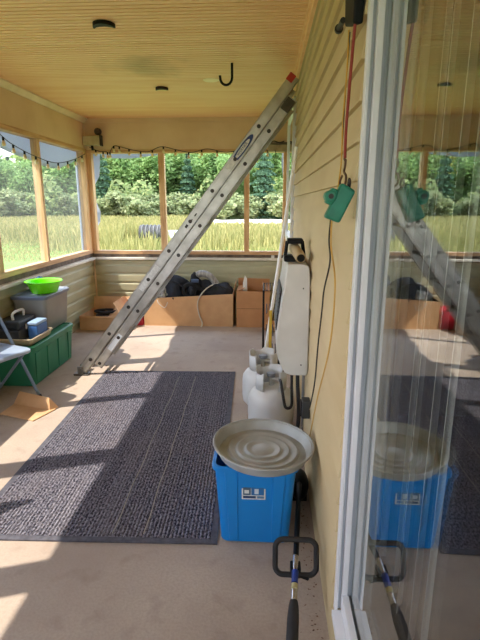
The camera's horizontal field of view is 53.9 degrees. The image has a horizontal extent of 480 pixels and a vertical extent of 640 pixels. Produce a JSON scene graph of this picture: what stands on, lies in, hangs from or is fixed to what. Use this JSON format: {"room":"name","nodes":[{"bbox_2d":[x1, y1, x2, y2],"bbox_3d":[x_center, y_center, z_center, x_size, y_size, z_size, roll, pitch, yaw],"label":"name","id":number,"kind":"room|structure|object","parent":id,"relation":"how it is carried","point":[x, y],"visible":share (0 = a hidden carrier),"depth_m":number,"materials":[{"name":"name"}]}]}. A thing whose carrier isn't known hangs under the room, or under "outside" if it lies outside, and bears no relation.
{"room":"screened porch","nodes":[
{"label":"screened porch","id":0,"kind":"room"},
{"bbox_2d":[0,87,84,147],"bbox_3d":[-2.247,-1.289,1.667,0.100,0.355,9.000,1,14,3],"label":"trim","id":1,"kind":"structure","parent":0,"point":[17,111],"depth_m":4.72,"materials":[{"name":"beige paint"}]},
{"bbox_2d":[0,131,76,167],"bbox_3d":[-2.137,-1.752,4.796,0.026,0.335,2.700,1,14,3],"label":"sheet","id":2,"kind":"object","parent":1,"relation":"hanging from","point":[48,152],"visible":0.52,"depth_m":5.09,"materials":[{"name":"fabric"}]},
{"bbox_2d":[0,123,85,151],"bbox_3d":[-2.244,-1.095,1.715,0.104,0.045,9.000,1,14,3],"label":"trim","id":3,"kind":"structure","parent":1,"relation":"attached to","point":[5,128],"depth_m":4.75,"materials":[{"name":"brown wood"}]},
{"bbox_2d":[0,261,95,332],"bbox_3d":[-2.251,0.604,2.186,0.117,0.780,8.900,1,14,3],"label":"wall","id":4,"kind":"structure","parent":0,"point":[80,279],"depth_m":5.69,"materials":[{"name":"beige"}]},
{"bbox_2d":[0,237,4,272],"bbox_3d":[-2.121,-0.999,3.970,0.080,1.220,0.120,1,14,3],"label":"trim","id":5,"kind":"structure","parent":4,"relation":"attached to","point":[2,270],"depth_m":4.12,"materials":[{"name":"brown wood"}]},
{"bbox_2d":[29,139,50,260],"bbox_3d":[-2.068,-1.226,4.891,0.080,1.220,0.045,1,14,3],"label":"trim","id":6,"kind":"structure","parent":4,"relation":"attached to","point":[34,143],"depth_m":4.87,"materials":[{"name":"brown wood"}]},
{"bbox_2d":[0,249,92,279],"bbox_3d":[-2.239,0.125,2.062,0.090,0.050,8.890,1,14,3],"label":"trim","id":7,"kind":"structure","parent":4,"relation":"attached to","point":[33,266],"depth_m":4.86,"materials":[{"name":"brown wood"}]},
{"bbox_2d":[0,253,93,284],"bbox_3d":[-2.245,0.173,2.074,0.078,0.050,8.890,1,14,3],"label":"trim","id":8,"kind":"structure","parent":4,"relation":"attached to","point":[40,270],"depth_m":4.87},
{"bbox_2d":[0,257,95,290],"bbox_3d":[-2.231,0.211,2.088,0.165,0.030,8.900,1,14,3],"label":"trim","id":9,"kind":"structure","parent":4,"relation":"on","point":[20,281],"depth_m":4.86,"materials":[{"name":"paint"}]},
{"bbox_2d":[75,166,83,249],"bbox_3d":[-2.051,-1.442,6.036,0.015,1.090,0.035,1,14,3],"label":"sheet","id":10,"kind":"object","parent":4,"relation":"hanging from","point":[76,167],"visible":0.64,"depth_m":6.03,"materials":[{"name":"white plastic"}]},
{"bbox_2d":[76,152,99,249],"bbox_3d":[-1.968,-1.524,6.127,0.150,1.235,0.190,1,14,3],"label":"trim","id":11,"kind":"structure","parent":4,"relation":"attached to","point":[86,176],"depth_m":6.09,"materials":[{"name":"brown wood"}]},
{"bbox_2d":[83,123,97,295],"bbox_3d":[-1.944,-1.254,6.182,0.018,2.475,0.030,1,14,3],"label":"trim","id":12,"kind":"structure","parent":4,"relation":"attached to","point":[83,123],"depth_m":6.33,"materials":[{"name":"beige paint"}]},
{"bbox_2d":[2,241,278,269],"bbox_3d":[2.774,-10.106,48.926,260.000,0.040,220.000,1,14,3],"label":"ground","id":13,"kind":"structure","parent":0,"point":[12,264],"depth_m":16.84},
{"bbox_2d":[0,154,18,190],"bbox_3d":[-24.488,-13.300,46.397,5.988,7.419,5.736,-5,15,-18],"label":"broadleaf tree","id":14,"kind":"object","parent":13,"relation":"on","point":[1,156],"visible":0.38,"depth_m":45.45,"materials":[{"name":"green plant"}]},
{"bbox_2d":[0,188,30,216],"bbox_3d":[-21.336,-9.977,41.739,5.023,3.200,4.952,5,15,19],"label":"shrub","id":15,"kind":"object","parent":13,"relation":"on","point":[7,198],"visible":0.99,"depth_m":41.59,"materials":[{"name":"green plant"}]},
{"bbox_2d":[0,158,42,193],"bbox_3d":[-21.360,-12.476,45.833,4.316,6.089,4.158,5,15,20],"label":"broadleaf tree","id":16,"kind":"object","parent":13,"relation":"on","point":[20,179],"visible":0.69,"depth_m":44.47,"materials":[{"name":"green plant"}]},
{"bbox_2d":[13,191,47,215],"bbox_3d":[-20.224,-10.609,44.711,4.143,3.003,4.584,-3,14,-11],"label":"shrub","id":17,"kind":"object","parent":13,"relation":"on","point":[32,209],"visible":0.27,"depth_m":43.51,"materials":[{"name":"green plant"}]},
{"bbox_2d":[25,160,51,202],"bbox_3d":[-21.766,-14.322,52.015,4.804,6.715,5.015,-7,15,-25],"label":"broadleaf tree","id":18,"kind":"object","parent":13,"relation":"on","point":[44,168],"visible":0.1,"depth_m":50.78,"materials":[{"name":"green plant"}]},
{"bbox_2d":[50,192,78,215],"bbox_3d":[-16.617,-11.170,47.053,3.868,2.970,3.996,2,14,7],"label":"shrub","id":19,"kind":"object","parent":13,"relation":"on","point":[72,201],"visible":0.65,"depth_m":46.05,"materials":[{"name":"green plant"}]},
{"bbox_2d":[47,159,101,197],"bbox_3d":[-17.465,-14.439,51.355,5.315,7.258,6.130,4,15,17],"label":"broadleaf tree","id":20,"kind":"object","parent":13,"relation":"on","point":[65,178],"visible":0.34,"depth_m":49.56,"materials":[{"name":"green plant"}]},
{"bbox_2d":[4,154,197,211],"bbox_3d":[-17.815,-18.428,56.237,99.508,13.661,25.676,-4,14,-16],"label":"woodland","id":21,"kind":"object","parent":13,"relation":"on","point":[16,157],"visible":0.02,"depth_m":58.27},
{"bbox_2d":[95,154,112,198],"bbox_3d":[-14.201,-14.053,49.159,3.865,7.880,3.772,-3,14,-11],"label":"pine tree","id":22,"kind":"object","parent":13,"relation":"on","point":[103,183],"visible":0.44,"depth_m":48.64,"materials":[{"name":"green plant"}]},
{"bbox_2d":[96,190,133,215],"bbox_3d":[-12.210,-11.080,46.244,4.415,3.185,4.746,-7,16,-28],"label":"shrub","id":23,"kind":"object","parent":13,"relation":"on","point":[108,205],"visible":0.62,"depth_m":45.12,"materials":[{"name":"green plant"}]},
{"bbox_2d":[100,158,142,195],"bbox_3d":[-12.907,-15.403,53.262,5.722,8.218,6.511,-8,16,-29],"label":"broadleaf tree","id":24,"kind":"object","parent":13,"relation":"on","point":[117,168],"visible":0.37,"depth_m":51.77,"materials":[{"name":"green plant"}]},
{"bbox_2d":[115,193,158,217],"bbox_3d":[-9.721,-10.540,44.753,4.223,2.849,3.890,-11,18,-38],"label":"shrub","id":25,"kind":"object","parent":13,"relation":"on","point":[136,205],"visible":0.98,"depth_m":44.01,"materials":[{"name":"green plant"}]},
{"bbox_2d":[0,213,281,261],"bbox_3d":[-8.750,-8.137,38.955,50.788,0.950,53.252,10,17,35],"label":"grass","id":26,"kind":"structure","parent":13,"relation":"on","point":[116,232],"depth_m":21.64,"materials":[{"name":"plant"}]},
{"bbox_2d":[7,171,282,218],"bbox_3d":[-13.815,-11.396,44.288,76.285,5.296,23.950,-4,14,-17],"label":"undergrowth","id":27,"kind":"object","parent":13,"relation":"on","point":[54,200],"visible":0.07,"depth_m":46.89,"materials":[{"name":"green plant"}]},
{"bbox_2d":[138,224,160,241],"bbox_3d":[-4.543,-4.448,24.223,1.160,0.908,0.908,1,14,3],"label":"hay bale","id":28,"kind":"object","parent":13,"relation":"on","point":[156,229],"visible":0.65,"depth_m":23.83,"materials":[{"name":"grey"}]},
{"bbox_2d":[123,154,177,195],"bbox_3d":[-9.420,-15.501,52.956,5.994,8.555,6.590,4,14,16],"label":"broadleaf tree","id":29,"kind":"object","parent":13,"relation":"on","point":[146,163],"visible":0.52,"depth_m":51.29,"materials":[{"name":"green plant"}]},
{"bbox_2d":[138,192,169,215],"bbox_3d":[-8.925,-11.053,46.614,4.371,2.954,4.568,6,15,23],"label":"shrub","id":30,"kind":"object","parent":13,"relation":"on","point":[151,197],"visible":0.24,"depth_m":46.09,"materials":[{"name":"green plant"}]},
{"bbox_2d":[154,192,190,215],"bbox_3d":[-6.744,-11.440,47.942,4.116,3.071,4.720,5,15,19],"label":"shrub","id":31,"kind":"object","parent":13,"relation":"on","point":[178,202],"visible":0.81,"depth_m":47.10,"materials":[{"name":"green plant"}]},
{"bbox_2d":[152,153,205,195],"bbox_3d":[-7.509,-15.852,54.233,6.673,8.625,5.518,-6,15,-24],"label":"broadleaf tree","id":32,"kind":"object","parent":13,"relation":"on","point":[179,159],"visible":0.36,"depth_m":53.02,"materials":[{"name":"green plant"}]},
{"bbox_2d":[179,153,195,213],"bbox_3d":[-5.700,-14.476,51.721,3.765,7.458,3.937,12,18,40],"label":"pine tree","id":33,"kind":"object","parent":13,"relation":"on","point":[188,187],"visible":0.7,"depth_m":51.13,"materials":[{"name":"green plant"}]},
{"bbox_2d":[187,194,200,210],"bbox_3d":[-3.416,-11.452,48.298,4.320,2.923,4.211,6,15,24],"label":"shrub","id":34,"kind":"object","parent":13,"relation":"on","point":[194,199],"visible":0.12,"depth_m":47.43,"materials":[{"name":"green plant"}]},
{"bbox_2d":[184,153,227,196],"bbox_3d":[-3.771,-15.848,54.765,5.500,8.363,6.779,-2,14,-7],"label":"broadleaf tree","id":35,"kind":"object","parent":13,"relation":"on","point":[209,158],"visible":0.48,"depth_m":52.62,"materials":[{"name":"green plant"}]},
{"bbox_2d":[204,153,243,195],"bbox_3d":[-0.783,-14.899,52.748,5.408,7.484,5.604,-11,17,-37],"label":"broadleaf tree","id":36,"kind":"object","parent":13,"relation":"on","point":[240,190],"visible":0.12,"depth_m":51.84,"materials":[{"name":"green plant"}]},
{"bbox_2d":[217,192,243,219],"bbox_3d":[-1.418,-10.989,46.409,4.693,2.928,4.209,-7,15,-25],"label":"shrub","id":37,"kind":"object","parent":13,"relation":"on","point":[235,202],"visible":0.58,"depth_m":45.41,"materials":[{"name":"green plant"}]},
{"bbox_2d":[235,194,264,218],"bbox_3d":[0.711,-11.193,47.465,3.672,2.820,4.122,8,16,30],"label":"shrub","id":38,"kind":"object","parent":13,"relation":"on","point":[255,204],"visible":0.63,"depth_m":46.69,"materials":[{"name":"green plant"}]},
{"bbox_2d":[243,159,268,194],"bbox_3d":[1.384,-16.159,55.594,5.560,8.570,6.005,7,16,26],"label":"broadleaf tree","id":39,"kind":"object","parent":13,"relation":"on","point":[254,169],"visible":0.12,"depth_m":54.52,"materials":[{"name":"green plant"}]},
{"bbox_2d":[249,153,280,218],"bbox_3d":[2.469,-14.131,47.993,4.605,8.620,4.324,6,15,24],"label":"pine tree","id":40,"kind":"object","parent":13,"relation":"on","point":[264,173],"visible":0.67,"depth_m":47.52,"materials":[{"name":"green plant"}]},
{"bbox_2d":[261,153,282,192],"bbox_3d":[5.747,-16.467,54.338,8.008,9.769,7.007,5,15,19],"label":"broadleaf tree","id":41,"kind":"object","parent":13,"relation":"on","point":[278,161],"visible":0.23,"depth_m":52.38,"materials":[{"name":"green plant"}]},
{"bbox_2d":[263,192,282,217],"bbox_3d":[4.405,-11.029,46.437,4.300,2.993,4.661,-3,14,-13],"label":"shrub","id":42,"kind":"object","parent":13,"relation":"on","point":[276,202],"visible":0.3,"depth_m":45.72,"materials":[{"name":"green plant"}]},
{"bbox_2d":[0,0,308,117],"bbox_3d":[-0.968,-1.474,1.561,2.740,0.066,9.024,1,14,3],"label":"ceiling","id":43,"kind":"structure","parent":0,"point":[52,50],"depth_m":3.34,"materials":[{"name":"wood"}]},
{"bbox_2d":[0,77,86,122],"bbox_3d":[-2.172,-1.434,1.627,0.050,0.055,8.800,1,14,3],"label":"trim","id":44,"kind":"structure","parent":43,"relation":"attached to","point":[5,84],"depth_m":4.67,"materials":[{"name":"beige paint"}]},
{"bbox_2d":[92,19,115,28],"bbox_3d":[-0.805,-1.729,2.757,0.133,0.022,0.078,1,14,3],"label":"bracket","id":45,"kind":"object","parent":43,"relation":"attached to","point":[100,22],"visible":1,"depth_m":2.74,"materials":[{"name":"black plastic"}]},
{"bbox_2d":[219,63,232,85],"bbox_3d":[-0.106,-1.861,3.582,0.111,0.161,0.019,1,14,3],"label":"ceiling hook","id":46,"kind":"object","parent":43,"relation":"attached to","point":[220,78],"visible":1,"depth_m":3.58,"materials":[{"name":"black metal"}]},
{"bbox_2d":[0,318,328,639],"bbox_3d":[-0.982,1.114,2.208,2.710,0.220,9.040,1,14,3],"label":"floor","id":47,"kind":"structure","parent":0,"point":[226,590],"depth_m":1.99,"materials":[{"name":"concrete"}]},
{"bbox_2d":[0,316,41,395],"bbox_3d":[-1.880,0.251,3.556,0.484,0.828,0.461,6,15,24],"label":"folding chair","id":48,"kind":"object","parent":47,"relation":"on","point":[7,351],"visible":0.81,"depth_m":3.69,"materials":[{"name":"metal"}]},
{"bbox_2d":[0,391,57,420],"bbox_3d":[-1.592,0.631,3.513,0.385,0.090,0.250,5,15,21],"label":"carton","id":49,"kind":"object","parent":47,"relation":"on","point":[27,406],"visible":1,"depth_m":3.54,"materials":[{"name":"cardboard"}]},
{"bbox_2d":[0,322,72,385],"bbox_3d":[-1.863,0.294,4.336,0.380,0.352,0.868,1,14,3],"label":"storage tote","id":50,"kind":"object","parent":47,"relation":"on","point":[46,355],"visible":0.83,"depth_m":4.09,"materials":[{"name":"green plastic"}]},
{"bbox_2d":[0,327,52,345],"bbox_3d":[-1.884,0.141,4.093,0.368,0.060,0.408,1,14,3],"label":"plastic tray","id":51,"kind":"object","parent":50,"relation":"on","point":[18,342],"visible":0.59,"depth_m":3.91,"materials":[{"name":"beige"}]},
{"bbox_2d":[0,308,35,338],"bbox_3d":[-1.933,0.033,4.090,0.220,0.258,0.310,1,14,3],"label":"box","id":52,"kind":"object","parent":51,"relation":"on","point":[16,325],"visible":0.83,"depth_m":3.97,"materials":[{"name":"black"}]},
{"bbox_2d":[27,318,47,338],"bbox_3d":[-1.771,0.075,4.135,0.094,0.155,0.189,1,14,3],"label":"case","id":53,"kind":"object","parent":51,"relation":"on","point":[37,326],"visible":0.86,"depth_m":4.06,"materials":[{"name":"blue"}]},
{"bbox_2d":[10,286,68,328],"bbox_3d":[-1.884,-0.106,4.507,0.344,0.343,0.548,1,14,3],"label":"storage tote","id":54,"kind":"object","parent":50,"relation":"on","point":[53,306],"visible":0.65,"depth_m":4.31,"materials":[{"name":"plastic"}]},
{"bbox_2d":[24,278,62,293],"bbox_3d":[-1.831,-0.316,4.411,0.336,0.113,0.336,1,14,3],"label":"plastic basin","id":55,"kind":"object","parent":54,"relation":"on","point":[37,285],"visible":1,"depth_m":4.33,"materials":[{"name":"green"}]},
{"bbox_2d":[79,296,129,330],"bbox_3d":[-1.666,-0.101,5.965,0.537,0.340,0.553,1,14,3],"label":"cardboard box","id":56,"kind":"object","parent":47,"relation":"on","point":[89,320],"visible":0.56,"depth_m":5.76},
{"bbox_2d":[94,308,115,315],"bbox_3d":[-1.655,-0.060,6.021,0.388,0.192,0.308,1,14,3],"label":"garden hose","id":57,"kind":"object","parent":56,"relation":"in","point":[106,311],"visible":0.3,"depth_m":5.94,"materials":[{"name":"black rubber"}]},
{"bbox_2d":[0,370,234,544],"bbox_3d":[-0.668,0.738,3.243,1.190,0.014,2.250,0,14,2],"label":"entrance mat","id":58,"kind":"object","parent":47,"relation":"on","point":[131,461],"visible":0.99,"depth_m":2.73,"materials":[{"name":"carpet"}]},
{"bbox_2d":[74,72,298,375],"bbox_3d":[-0.512,-0.738,4.113,1.946,2.472,0.462,1,14,3],"label":"ladder","id":59,"kind":"object","parent":47,"relation":"on","point":[278,111],"visible":1,"depth_m":3.92,"materials":[{"name":"metal"}]},
{"bbox_2d":[144,280,236,326],"bbox_3d":[-0.621,-0.244,6.103,1.158,0.552,0.440,1,14,3],"label":"cardboard box","id":60,"kind":"object","parent":47,"relation":"on","point":[214,310],"visible":0.71,"depth_m":5.91,"materials":[{"name":"cardboard"}]},
{"bbox_2d":[165,275,188,299],"bbox_3d":[-0.833,-0.319,6.085,0.695,0.539,0.424,1,14,3],"label":"duffel bag","id":61,"kind":"object","parent":60,"relation":"in","point":[174,286],"visible":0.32,"depth_m":5.95,"materials":[{"name":"black fabric"}]},
{"bbox_2d":[182,272,211,295],"bbox_3d":[-0.548,-0.360,6.056,0.464,0.522,0.381,1,14,3],"label":"bag","id":62,"kind":"object","parent":60,"relation":"in","point":[196,285],"visible":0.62,"depth_m":5.93,"materials":[{"name":"black fabric"}]},
{"bbox_2d":[196,270,218,283],"bbox_3d":[-0.446,-0.533,6.018,0.360,0.203,0.117,3,14,12],"label":"hose","id":63,"kind":"object","parent":62,"relation":"on","point":[201,273],"visible":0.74,"depth_m":5.97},
{"bbox_2d":[204,282,234,295],"bbox_3d":[-0.283,-0.331,6.077,0.428,0.331,0.357,1,14,3],"label":"backpack","id":64,"kind":"object","parent":60,"relation":"in","point":[222,288],"visible":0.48,"depth_m":5.95,"materials":[{"name":"grey fabric"}]},
{"bbox_2d":[236,278,269,326],"bbox_3d":[0.172,-0.227,5.999,0.412,0.569,0.366,1,14,3],"label":"cardboard box","id":65,"kind":"object","parent":47,"relation":"on","point":[249,302],"visible":0.79,"depth_m":5.85,"materials":[{"name":"cardboard"}]},
{"bbox_2d":[212,451,297,542],"bbox_3d":[0.076,0.783,2.264,0.380,0.395,0.400,1,14,3],"label":"recycling bin","id":66,"kind":"object","parent":47,"relation":"on","point":[251,508],"visible":0.56,"depth_m":2.09,"materials":[{"name":"blue plastic"}]},
{"bbox_2d":[251,488,263,495],"bbox_3d":[0.077,0.750,2.066,0.056,0.038,0.003,1,14,3],"label":"print","id":67,"kind":"object","parent":66,"relation":"attached to","point":[254,491],"depth_m":2.07,"materials":[{"name":"blue"}]},
{"bbox_2d":[213,418,313,476],"bbox_3d":[0.106,0.576,2.152,0.461,0.071,0.460,-13,19,-41],"label":"lid","id":68,"kind":"object","parent":66,"relation":"on","point":[259,447],"visible":1,"depth_m":2.17,"materials":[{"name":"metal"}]},
{"bbox_2d":[242,347,277,404],"bbox_3d":[0.171,0.448,3.505,0.306,0.452,0.306,1,14,3],"label":"propane tank","id":69,"kind":"object","parent":47,"relation":"on","point":[263,357],"visible":0.41,"depth_m":3.44,"materials":[{"name":"metal"}]},
{"bbox_2d":[269,310,271,364],"bbox_3d":[0.257,0.220,4.034,0.025,0.618,0.025,1,14,3],"label":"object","id":70,"kind":"object","parent":47,"relation":"on","point":[270,311],"visible":0.56,"depth_m":3.99,"materials":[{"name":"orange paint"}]},
{"bbox_2d":[248,363,293,423],"bbox_3d":[0.205,0.537,3.143,0.306,0.452,0.306,1,14,3],"label":"propane tank","id":71,"kind":"object","parent":47,"relation":"on","point":[265,401],"visible":0.61,"depth_m":3.04,"materials":[{"name":"metal"}]},
{"bbox_2d":[278,375,292,409],"bbox_3d":[0.275,0.380,2.946,0.080,0.288,0.269,-2,14,-7],"label":"gas hose","id":72,"kind":"object","parent":71,"relation":"attached to","point":[291,376],"visible":0.94,"depth_m":2.86,"materials":[{"name":"black rubber"}]},
{"bbox_2d":[262,283,279,363],"bbox_3d":[0.299,0.044,4.532,0.168,0.745,0.416,1,14,3],"label":"wire rack","id":73,"kind":"object","parent":47,"relation":"on","point":[264,290],"visible":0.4,"depth_m":4.35,"materials":[{"name":"black metal"}]},
{"bbox_2d":[264,146,297,346],"bbox_3d":[0.312,-0.417,3.902,0.280,1.922,0.028,1,14,3],"label":"pole","id":74,"kind":"object","parent":47,"relation":"on","point":[295,147],"visible":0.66,"depth_m":3.83,"materials":[{"name":"white"}]},
{"bbox_2d":[272,469,318,639],"bbox_3d":[0.213,0.961,1.820,0.178,0.264,1.486,3,14,10],"label":"string trimmer","id":75,"kind":"object","parent":47,"relation":"on","point":[301,484],"visible":0.94,"depth_m":1.79,"materials":[{"name":"black plastic"}]},
{"bbox_2d":[300,505,323,638],"bbox_3d":[0.266,1.012,2.141,0.119,0.006,1.494,1,14,3],"label":"leaf litter","id":76,"kind":"object","parent":47,"relation":"on","point":[302,505],"visible":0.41,"depth_m":1.90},
{"bbox_2d":[95,260,282,317],"bbox_3d":[-0.676,-0.431,6.387,2.750,0.780,0.117,1,14,3],"label":"wall","id":77,"kind":"structure","parent":0,"point":[114,277],"depth_m":6.29,"materials":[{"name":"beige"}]},
{"bbox_2d":[158,153,167,250],"bbox_3d":[-0.997,-1.518,6.125,0.075,1.225,0.080,1,14,3],"label":"trim","id":78,"kind":"structure","parent":77,"relation":"attached to","point":[161,156],"depth_m":6.08,"materials":[{"name":"brown wood"}]},
{"bbox_2d":[93,254,282,257],"bbox_3d":[-0.682,-0.857,6.276,2.560,0.040,0.078,1,14,3],"label":"trim","id":79,"kind":"structure","parent":77,"relation":"attached to","point":[94,255],"depth_m":6.23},
{"bbox_2d":[93,250,283,254],"bbox_3d":[-0.677,-0.897,6.260,2.550,0.045,0.090,1,14,3],"label":"trim","id":80,"kind":"structure","parent":77,"relation":"attached to","point":[207,252],"depth_m":6.21,"materials":[{"name":"brown wood"}]},
{"bbox_2d":[96,257,282,260],"bbox_3d":[-0.655,-0.820,6.270,2.505,0.030,0.165,1,14,3],"label":"trim","id":81,"kind":"structure","parent":77,"relation":"on","point":[97,258],"depth_m":6.19,"materials":[{"name":"paint"}]},
{"bbox_2d":[244,172,249,250],"bbox_3d":[0.087,-1.503,6.066,0.065,1.225,0.080,1,14,3],"label":"trim","id":82,"kind":"structure","parent":77,"relation":"attached to","point":[246,180],"depth_m":6.06,"materials":[{"name":"brown wood"}]},
{"bbox_2d":[214,219,281,223],"bbox_3d":[6.691,-8.828,42.864,22.698,0.420,9.192,3,14,11],"label":"road","id":83,"kind":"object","parent":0,"point":[218,220],"depth_m":44.23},
{"bbox_2d":[285,0,419,639],"bbox_3d":[0.405,-0.191,1.838,0.134,2.570,8.900,1,14,3],"label":"wall","id":84,"kind":"structure","parent":0,"point":[320,88],"depth_m":1.68,"materials":[{"name":"beige"}]},
{"bbox_2d":[0,134,84,169],"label":"string light","id":85,"kind":"object","parent":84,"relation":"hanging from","point":[75,163],"depth_m":4.63,"materials":[{"name":"brown"}]},
{"bbox_2d":[82,135,102,149],"bbox_3d":[-1.838,-2.214,5.903,0.225,0.177,0.099,1,14,3],"label":"junction box","id":86,"kind":"object","parent":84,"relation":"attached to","point":[91,141],"visible":1,"depth_m":5.85,"materials":[{"name":"grey"}]},
{"bbox_2d":[94,145,204,158],"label":"string light","id":87,"kind":"object","parent":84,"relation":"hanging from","point":[119,151],"depth_m":5.91,"materials":[{"name":"brown"}]},
{"bbox_2d":[85,117,258,122],"bbox_3d":[-0.680,-2.469,5.817,2.550,0.050,0.016,1,14,3],"label":"trim","id":88,"kind":"structure","parent":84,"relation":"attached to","point":[171,119],"depth_m":5.82,"materials":[{"name":"beige paint"}]},
{"bbox_2d":[84,121,287,149],"bbox_3d":[-0.652,-2.328,5.910,2.600,0.370,0.100,1,14,3],"label":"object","id":89,"kind":"structure","parent":84,"relation":"attached to","point":[130,135],"depth_m":5.88,"materials":[{"name":"beige paint"}]},
{"bbox_2d":[93,154,99,183],"bbox_3d":[-1.893,-1.961,6.156,0.172,0.486,0.022,1,14,3],"label":"sheet","id":90,"kind":"object","parent":89,"relation":"hanging from","point":[96,159],"visible":0.37,"depth_m":6.14,"materials":[{"name":"fabric"}]},
{"bbox_2d":[101,154,157,158],"bbox_3d":[-1.395,-2.150,6.082,0.873,0.131,0.021,1,14,4],"label":"sheet","id":91,"kind":"object","parent":89,"relation":"hanging from","point":[126,156],"visible":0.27,"depth_m":6.10,"materials":[{"name":"fabric"}]},
{"bbox_2d":[86,149,286,153],"bbox_3d":[-0.675,-2.128,5.959,2.546,0.040,0.104,1,14,3],"label":"trim","id":92,"kind":"structure","parent":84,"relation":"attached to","point":[156,151],"depth_m":5.92,"materials":[{"name":"brown wood"}]},
{"bbox_2d":[268,141,286,161],"bbox_3d":[0.460,-2.062,5.795,0.240,0.253,0.124,1,14,3],"label":"wood block","id":93,"kind":"object","parent":84,"relation":"attached to","point":[274,146],"visible":0.85,"depth_m":5.76,"materials":[{"name":"beige wood"}]},
{"bbox_2d":[282,152,286,250],"bbox_3d":[0.581,-1.502,6.039,0.070,1.235,0.088,1,14,3],"label":"trim","id":94,"kind":"structure","parent":84,"relation":"attached to","point":[285,153],"depth_m":5.95,"materials":[{"name":"brown wood"}]},
{"bbox_2d":[285,96,296,238],"bbox_3d":[0.508,-1.461,4.779,0.060,1.250,1.220,1,14,3],"label":"window","id":95,"kind":"structure","parent":84,"relation":"in","point":[291,140],"depth_m":4.58,"materials":[{"name":"clear glass"}]},
{"bbox_2d":[274,252,309,374],"bbox_3d":[0.303,-0.066,2.864,0.183,0.623,0.623,1,14,3],"label":"wall heater","id":96,"kind":"object","parent":84,"relation":"attached to","point":[292,306],"visible":0.94,"depth_m":2.57,"materials":[{"name":"white metal"}]},
{"bbox_2d":[283,238,305,262],"bbox_3d":[0.302,-0.380,2.581,0.124,0.122,0.232,1,14,3],"label":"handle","id":97,"kind":"object","parent":96,"relation":"on","point":[298,254],"visible":1,"depth_m":2.58,"materials":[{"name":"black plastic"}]},
{"bbox_2d":[296,375,299,427],"bbox_3d":[0.342,0.519,2.975,0.057,0.568,0.346,1,14,3],"label":"gas pipe","id":98,"kind":"object","parent":96,"relation":"attached to","point":[297,376],"visible":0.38,"depth_m":2.79,"materials":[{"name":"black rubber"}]},
{"bbox_2d":[287,0,317,121],"bbox_3d":[0.371,-1.565,2.172,0.055,0.060,7.400,1,14,3],"label":"trim","id":99,"kind":"structure","parent":84,"relation":"attached to","point":[312,4],"depth_m":2.87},
{"bbox_2d":[300,375,304,429],"bbox_3d":[0.364,0.554,2.756,0.015,0.565,0.015,-5,15,-19],"label":"conduit","id":100,"kind":"object","parent":84,"relation":"attached to","point":[303,376],"visible":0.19,"depth_m":2.71,"materials":[{"name":"grey"}]},
{"bbox_2d":[300,397,309,418],"bbox_3d":[0.343,0.464,2.496,0.049,0.100,0.065,1,14,3],"label":"outlet box","id":101,"kind":"object","parent":84,"relation":"attached to","point":[304,401],"visible":0.97,"depth_m":2.47,"materials":[{"name":"grey"}]},
{"bbox_2d":[308,220,330,411],"bbox_3d":[0.338,0.056,2.048,0.012,1.000,0.548,1,14,3],"label":"hanging cable","id":102,"kind":"object","parent":84,"relation":"hanging from","point":[330,220],"visible":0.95,"depth_m":1.92,"materials":[{"name":"black plastic"}]},
{"bbox_2d":[309,220,335,435],"bbox_3d":[0.330,0.144,1.938,0.008,1.118,0.657,1,14,3],"label":"hanging cable","id":103,"kind":"object","parent":84,"relation":"hanging from","point":[331,220],"visible":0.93,"depth_m":1.65,"materials":[{"name":"brown plastic"}]},
{"bbox_2d":[334,0,364,33],"bbox_3d":[0.294,-0.903,1.258,0.043,0.269,0.252,1,14,3],"label":"bracket","id":104,"kind":"object","parent":84,"relation":"attached to","point":[354,9],"visible":0.95,"depth_m":1.21,"materials":[{"name":"black plastic"}]},
{"bbox_2d":[337,30,349,187],"bbox_3d":[0.310,-0.603,1.431,0.005,0.464,0.105,1,14,3],"label":"cord","id":105,"kind":"object","parent":104,"relation":"hanging from","point":[348,30],"visible":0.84,"depth_m":1.40,"materials":[{"name":"fabric"}]},
{"bbox_2d":[344,24,356,157],"bbox_3d":[0.295,-0.675,1.249,0.008,0.465,0.081,1,14,3],"label":"cord","id":106,"kind":"object","parent":104,"relation":"hanging from","point":[354,25],"visible":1,"depth_m":1.27,"materials":[{"name":"red plastic"}]},
{"bbox_2d":[339,158,346,184],"bbox_3d":[0.297,-0.422,1.359,0.006,0.085,0.116,1,14,3],"label":"hook","id":107,"kind":"object","parent":106,"relation":"hanging from","point":[344,159],"visible":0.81,"depth_m":1.32,"materials":[{"name":"brown metal"}]},
{"bbox_2d":[323,178,354,222],"bbox_3d":[0.267,-0.323,1.275,0.081,0.118,0.054,1,14,3],"label":"pulley block","id":108,"kind":"object","parent":107,"relation":"hanging from","point":[338,200],"visible":1,"depth_m":1.26,"materials":[{"name":"teal plastic"}]},
{"bbox_2d":[331,0,405,639],"bbox_3d":[0.292,0.248,0.418,0.076,2.002,1.965,1,14,3],"label":"door frame","id":109,"kind":"structure","parent":84,"relation":"in","point":[362,589],"depth_m":1.28,"materials":[{"name":"white plastic"}]},
{"bbox_2d":[382,0,479,639],"bbox_3d":[0.473,0.115,0.620,0.060,2.000,2.200,1,14,3],"label":"vertical blind","id":110,"kind":"object","parent":84,"relation":"attached to","point":[429,4],"visible":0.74,"depth_m":1.26,"materials":[{"name":"white"}]},
{"bbox_2d":[383,415,479,639],"bbox_3d":[1.552,1.295,1.056,2.280,0.060,4.800,1,14,3],"label":"floor","id":111,"kind":"structure","parent":0,"point":[455,606],"depth_m":2.18,"materials":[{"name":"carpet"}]},
{"bbox_2d":[388,30,479,416],"bbox_3d":[1.687,-0.558,3.098,2.280,2.600,0.060,1,14,3],"label":"wall","id":112,"kind":"structure","parent":0,"point":[467,402],"depth_m":3.12,"materials":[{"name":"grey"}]},
{"bbox_2d":[420,0,474,30],"bbox_3d":[1.582,-1.171,0.446,2.340,0.060,4.920,1,14,3],"label":"ceiling","id":113,"kind":"structure","parent":0,"point":[467,6],"depth_m":2.58,"materials":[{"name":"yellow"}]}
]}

